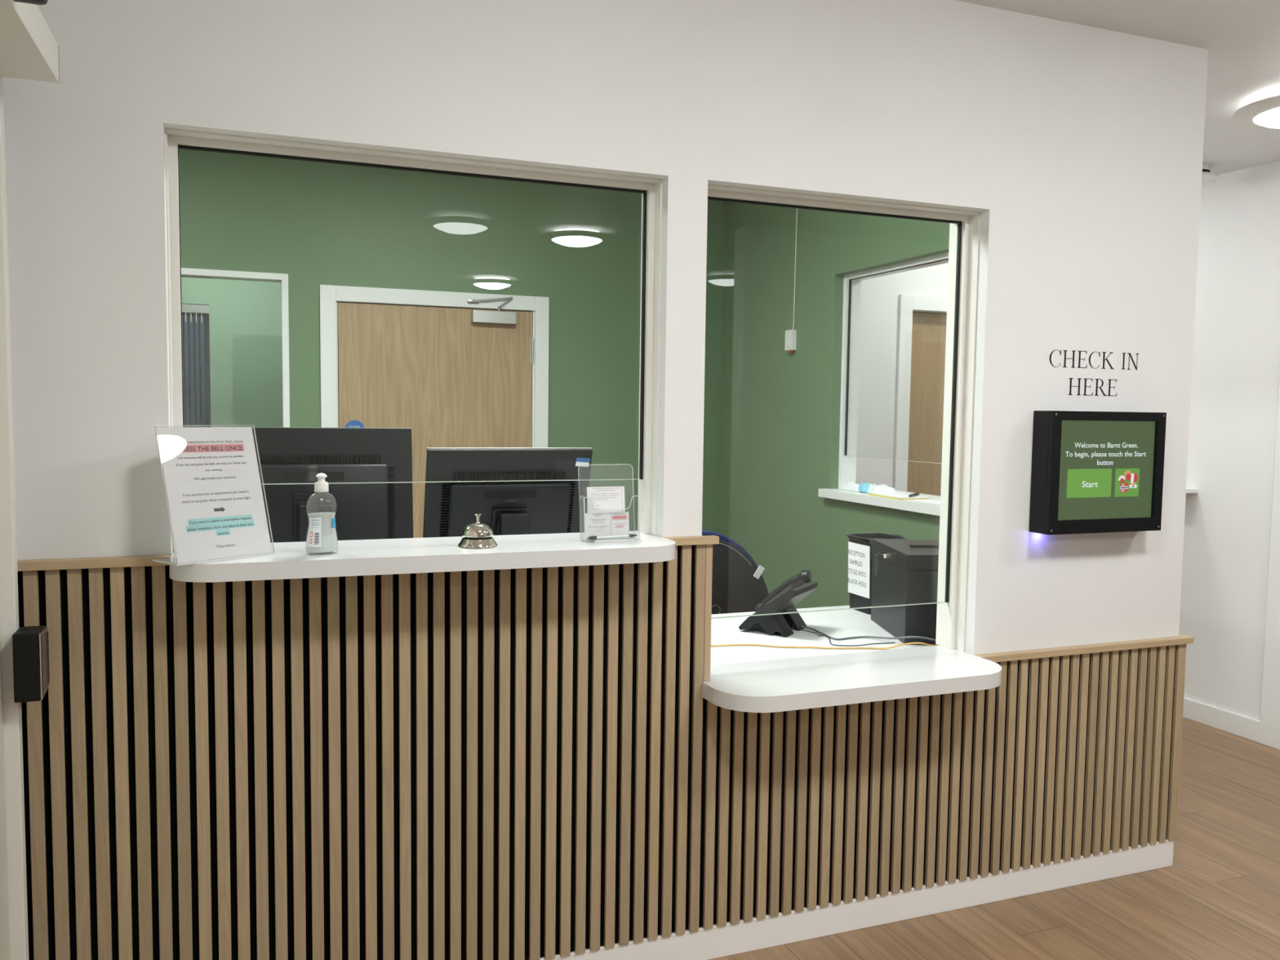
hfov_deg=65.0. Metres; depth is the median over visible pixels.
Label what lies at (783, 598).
desk phone
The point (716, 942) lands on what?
baseboard
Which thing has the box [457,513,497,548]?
bell
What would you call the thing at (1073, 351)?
lettering
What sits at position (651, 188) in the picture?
window
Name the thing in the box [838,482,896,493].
packet
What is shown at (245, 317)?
wall
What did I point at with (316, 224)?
wall
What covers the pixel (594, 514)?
print
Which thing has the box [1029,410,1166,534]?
kiosk
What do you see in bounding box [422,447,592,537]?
computer monitor
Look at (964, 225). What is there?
window
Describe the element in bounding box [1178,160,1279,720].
wall
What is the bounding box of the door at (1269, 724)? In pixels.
[1258,373,1279,750]
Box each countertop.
[168,530,675,582]
[702,645,1001,712]
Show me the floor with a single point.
(1219, 898)
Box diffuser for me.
[1253,106,1279,128]
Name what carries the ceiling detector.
attached to the ceiling
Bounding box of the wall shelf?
[1186,488,1198,493]
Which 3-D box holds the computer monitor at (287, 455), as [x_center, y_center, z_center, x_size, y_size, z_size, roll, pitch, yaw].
[-0.908,0.193,2.820,0.540,0.677,0.240,-1,4,-19]
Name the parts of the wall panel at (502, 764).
cap rail, trim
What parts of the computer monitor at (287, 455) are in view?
arm mount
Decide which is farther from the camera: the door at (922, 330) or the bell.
the door at (922, 330)
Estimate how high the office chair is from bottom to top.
1.004 m
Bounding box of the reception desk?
[710,604,937,665]
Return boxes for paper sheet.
[908,499,940,504]
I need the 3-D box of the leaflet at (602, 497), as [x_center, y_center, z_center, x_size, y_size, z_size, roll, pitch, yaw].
[-0.084,0.077,2.524,0.102,0.120,0.014,-1,4,-25]
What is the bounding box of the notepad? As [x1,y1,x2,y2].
[867,492,928,499]
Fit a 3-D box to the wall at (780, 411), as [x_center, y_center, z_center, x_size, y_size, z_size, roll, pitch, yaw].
[1.105,-0.234,4.765,0.132,2.800,3.068,-1,4,-21]
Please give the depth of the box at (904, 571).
3.26 m
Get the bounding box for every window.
[164,127,662,551]
[181,267,289,426]
[182,303,210,427]
[707,183,980,651]
[817,252,948,515]
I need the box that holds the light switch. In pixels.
[784,208,797,353]
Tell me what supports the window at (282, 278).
in the wall at (316, 224)
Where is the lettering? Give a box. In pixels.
[1048,350,1138,395]
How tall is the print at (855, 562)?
0.126 m
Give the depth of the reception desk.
3.29 m
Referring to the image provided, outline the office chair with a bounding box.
[702,529,768,614]
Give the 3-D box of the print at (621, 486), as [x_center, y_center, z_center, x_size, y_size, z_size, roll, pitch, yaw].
[-0.085,0.077,2.523,0.089,0.121,0.001,-1,-2,-25]
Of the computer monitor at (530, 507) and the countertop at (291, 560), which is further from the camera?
the computer monitor at (530, 507)
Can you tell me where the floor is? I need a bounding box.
[708,717,1279,959]
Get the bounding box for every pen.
[588,533,637,539]
[908,492,919,497]
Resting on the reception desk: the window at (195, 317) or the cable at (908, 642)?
the cable at (908, 642)
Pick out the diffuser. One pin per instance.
(1269, 117)
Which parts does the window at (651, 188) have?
glass pane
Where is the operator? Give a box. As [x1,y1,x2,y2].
[0,0,59,83]
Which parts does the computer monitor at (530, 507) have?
arm mount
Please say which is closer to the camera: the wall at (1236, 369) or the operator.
the operator
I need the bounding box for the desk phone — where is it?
[738,570,817,637]
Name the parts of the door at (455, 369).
frame, closer arm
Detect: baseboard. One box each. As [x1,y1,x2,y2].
[528,839,1173,959]
[1182,697,1260,742]
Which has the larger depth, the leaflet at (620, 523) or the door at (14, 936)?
the leaflet at (620, 523)
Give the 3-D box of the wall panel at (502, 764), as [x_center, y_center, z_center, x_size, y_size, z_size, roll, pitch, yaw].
[-0.558,0.688,2.383,1.613,1.065,0.032,-1,4,-21]
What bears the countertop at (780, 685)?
attached to the wall at (1077, 148)
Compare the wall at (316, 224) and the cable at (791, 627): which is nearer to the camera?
the cable at (791, 627)
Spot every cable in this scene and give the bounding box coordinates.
[711,642,939,649]
[791,626,894,646]
[800,625,935,641]
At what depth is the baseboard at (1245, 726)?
4.77 m
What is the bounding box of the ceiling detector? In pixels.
[1201,164,1217,185]
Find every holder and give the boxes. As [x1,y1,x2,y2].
[152,425,275,565]
[577,463,641,542]
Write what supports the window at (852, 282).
in the wall at (780, 411)
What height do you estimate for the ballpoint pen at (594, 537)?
0.010 m
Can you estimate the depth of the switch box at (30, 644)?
1.94 m
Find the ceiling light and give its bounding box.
[1233,93,1279,128]
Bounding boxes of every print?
[589,486,622,510]
[591,514,608,531]
[848,549,866,587]
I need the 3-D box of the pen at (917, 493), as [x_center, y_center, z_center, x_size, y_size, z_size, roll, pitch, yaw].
[1.224,0.067,4.495,0.014,0.013,0.147,3,5,31]
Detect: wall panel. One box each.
[17,535,719,959]
[698,633,1194,929]
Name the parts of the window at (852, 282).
sill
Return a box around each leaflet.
[585,512,611,537]
[586,486,625,531]
[610,511,629,536]
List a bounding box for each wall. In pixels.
[3,0,1208,654]
[178,148,724,533]
[181,276,282,426]
[718,201,949,608]
[855,262,948,488]
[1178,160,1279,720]
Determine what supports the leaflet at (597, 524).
in the holder at (631, 539)
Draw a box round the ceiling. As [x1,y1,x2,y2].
[955,0,1279,174]
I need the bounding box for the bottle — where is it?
[305,472,338,555]
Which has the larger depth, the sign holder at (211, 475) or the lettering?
the lettering
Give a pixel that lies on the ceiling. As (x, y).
(1241, 37)
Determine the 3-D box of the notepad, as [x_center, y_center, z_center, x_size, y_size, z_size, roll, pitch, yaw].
[1.172,0.072,4.564,0.152,0.009,0.270,0,4,-17]
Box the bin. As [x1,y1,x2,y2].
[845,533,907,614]
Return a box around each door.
[0,76,28,959]
[320,284,549,537]
[893,294,946,496]
[1258,373,1279,750]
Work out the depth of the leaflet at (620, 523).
2.53 m
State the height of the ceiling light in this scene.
0.098 m
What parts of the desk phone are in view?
stand leg, stand leg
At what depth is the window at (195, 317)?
6.95 m
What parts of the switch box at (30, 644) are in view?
plate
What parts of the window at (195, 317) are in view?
blind rail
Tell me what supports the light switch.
attached to the wall at (780, 411)
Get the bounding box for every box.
[12,625,49,702]
[871,539,938,644]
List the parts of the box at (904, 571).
lid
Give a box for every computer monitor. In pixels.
[251,426,413,542]
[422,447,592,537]
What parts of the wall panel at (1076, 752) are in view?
cap rail, trim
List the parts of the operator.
operator arm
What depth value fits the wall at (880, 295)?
5.39 m
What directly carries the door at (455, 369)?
in the wall at (316, 224)
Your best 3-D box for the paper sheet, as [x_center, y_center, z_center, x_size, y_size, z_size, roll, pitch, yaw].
[1.274,0.096,4.292,0.100,0.001,0.285,-1,4,-21]
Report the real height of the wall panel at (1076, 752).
0.680 m
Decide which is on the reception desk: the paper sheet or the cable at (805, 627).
the cable at (805, 627)
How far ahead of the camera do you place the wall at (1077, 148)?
2.58 m
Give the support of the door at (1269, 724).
attached to the wall at (1236, 369)
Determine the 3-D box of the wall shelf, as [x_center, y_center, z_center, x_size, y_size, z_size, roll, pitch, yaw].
[2.438,0.063,5.220,0.300,0.090,0.800,-1,4,-21]

